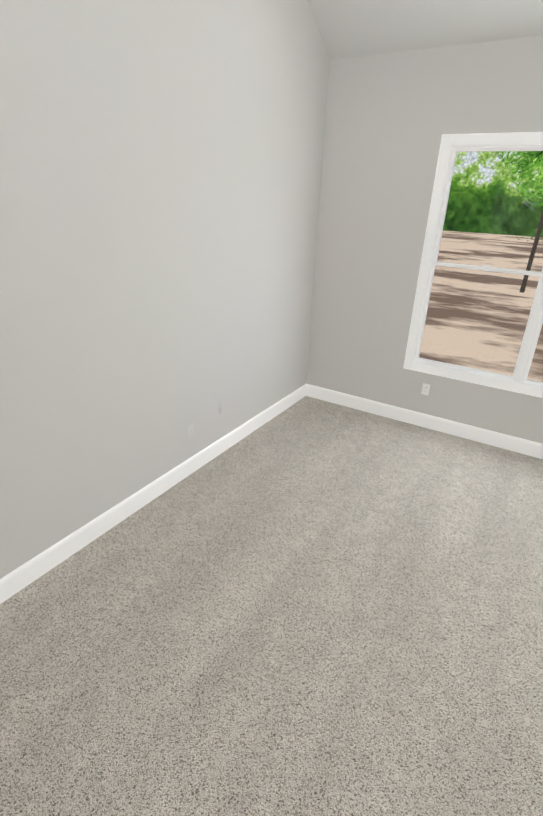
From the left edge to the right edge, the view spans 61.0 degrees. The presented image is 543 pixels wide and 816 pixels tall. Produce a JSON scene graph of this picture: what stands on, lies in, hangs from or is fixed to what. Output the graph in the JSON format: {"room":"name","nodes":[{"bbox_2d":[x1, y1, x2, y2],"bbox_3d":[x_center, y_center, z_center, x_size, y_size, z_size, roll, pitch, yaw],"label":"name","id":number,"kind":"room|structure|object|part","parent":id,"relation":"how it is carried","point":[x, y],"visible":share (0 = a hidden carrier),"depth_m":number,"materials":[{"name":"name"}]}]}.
{"room":"empty bedroom","nodes":[
{"label":"empty bedroom","id":0,"kind":"room"},
{"bbox_2d":[0,0,329,578],"bbox_3d":[-0.895,-1.480,2.429,0.140,4.764,5.276,16,28,28],"label":"wall","id":1,"kind":"structure","parent":0,"point":[160,171],"depth_m":2.79,"materials":[{"name":"beige paint"}]},
{"bbox_2d":[0,384,306,603],"bbox_3d":[-0.913,0.636,3.365,0.016,0.140,4.996,16,28,28],"label":"baseboard","id":2,"kind":"structure","parent":1,"relation":"attached to","point":[15,581],"depth_m":3.21,"materials":[{"name":"white wood"}]},
{"bbox_2d":[0,396,542,815],"bbox_3d":[0.845,1.263,2.450,4.447,0.100,5.276,16,28,28],"label":"floor","id":3,"kind":"structure","parent":0,"point":[307,606],"depth_m":2.38,"materials":[{"name":"carpet"}]},
{"bbox_2d":[306,35,542,443],"bbox_3d":[2.263,-1.241,3.696,4.167,3.497,0.140,16,28,28],"label":"wall","id":4,"kind":"structure","parent":0,"point":[391,118],"depth_m":4.18,"materials":[{"name":"beige paint"}]},
{"bbox_2d":[306,384,542,458],"bbox_3d":[2.160,0.307,4.340,4.167,0.140,0.016,16,28,28],"label":"baseboard","id":5,"kind":"structure","parent":4,"relation":"attached to","point":[505,441],"depth_m":4.63,"materials":[{"name":"white wood"}]},
{"bbox_2d":[421,383,429,394],"bbox_3d":[1.527,-0.185,4.563,0.070,0.114,0.016,16,28,28],"label":"outlet","id":6,"kind":"object","parent":4,"relation":"attached to","point":[425,389],"visible":1,"depth_m":4.56,"materials":[{"name":"white plastic"}]},
{"bbox_2d":[403,132,542,397],"bbox_3d":[2.249,-1.077,3.745,2.038,2.014,0.139,16,28,28],"label":"window","id":7,"kind":"structure","parent":4,"relation":"in","point":[449,142],"depth_m":4.02,"materials":[{"name":"white"}]},
{"bbox_3d":[2.257,-1.082,3.756,1.868,1.844,0.076,16,28,28],"label":"window sashes","id":8,"kind":"part","parent":7,"relation":"part of","materials":[{"name":"white plastic"}]},
{"bbox_2d":[307,0,542,58],"bbox_3d":[0.992,-2.382,0.760,4.167,1.587,4.996,16,28,28],"label":"ceiling","id":9,"kind":"structure","parent":0,"point":[350,28],"depth_m":3.44,"materials":[{"name":"white paint"}]},
{"label":"outside","id":10,"kind":"structure","parent":0,"visible":0},
{"bbox_2d":[419,231,542,381],"bbox_3d":[17.350,-2.684,12.778,100.000,1.071,30.840,16,28,28],"label":"yard","id":11,"kind":"structure","parent":10,"point":[494,287],"depth_m":11.64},
{"bbox_2d":[506,187,542,240],"bbox_3d":[22.461,-7.260,18.736,23.827,3.192,10.520,16,28,28],"label":"bushes","id":12,"kind":"object","parent":11,"relation":"on","point":[539,213],"depth_m":22.32,"materials":[{"name":"green plant"}]},
{"bbox_2d":[519,211,542,292],"bbox_3d":[20.388,-14.655,10.129,19.785,24.282,20.291,16,28,28],"label":"trunks","id":13,"kind":"object","parent":11,"relation":"on","point":[531,258],"depth_m":12.69,"materials":[{"name":"brown plant"}]},
{"bbox_2d":[496,151,542,207],"bbox_3d":[19.811,-10.124,12.220,26.286,10.370,23.444,16,28,28],"label":"tree","id":14,"kind":"object","parent":13,"relation":"attached to","point":[538,159],"depth_m":17.37,"materials":[{"name":"green plant"}]},
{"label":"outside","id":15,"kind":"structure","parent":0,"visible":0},
{"bbox_2d":[443,151,542,236],"bbox_3d":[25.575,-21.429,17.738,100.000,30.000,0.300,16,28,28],"label":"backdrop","id":16,"kind":"structure","parent":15,"point":[482,212],"depth_m":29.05,"materials":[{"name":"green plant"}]}
]}

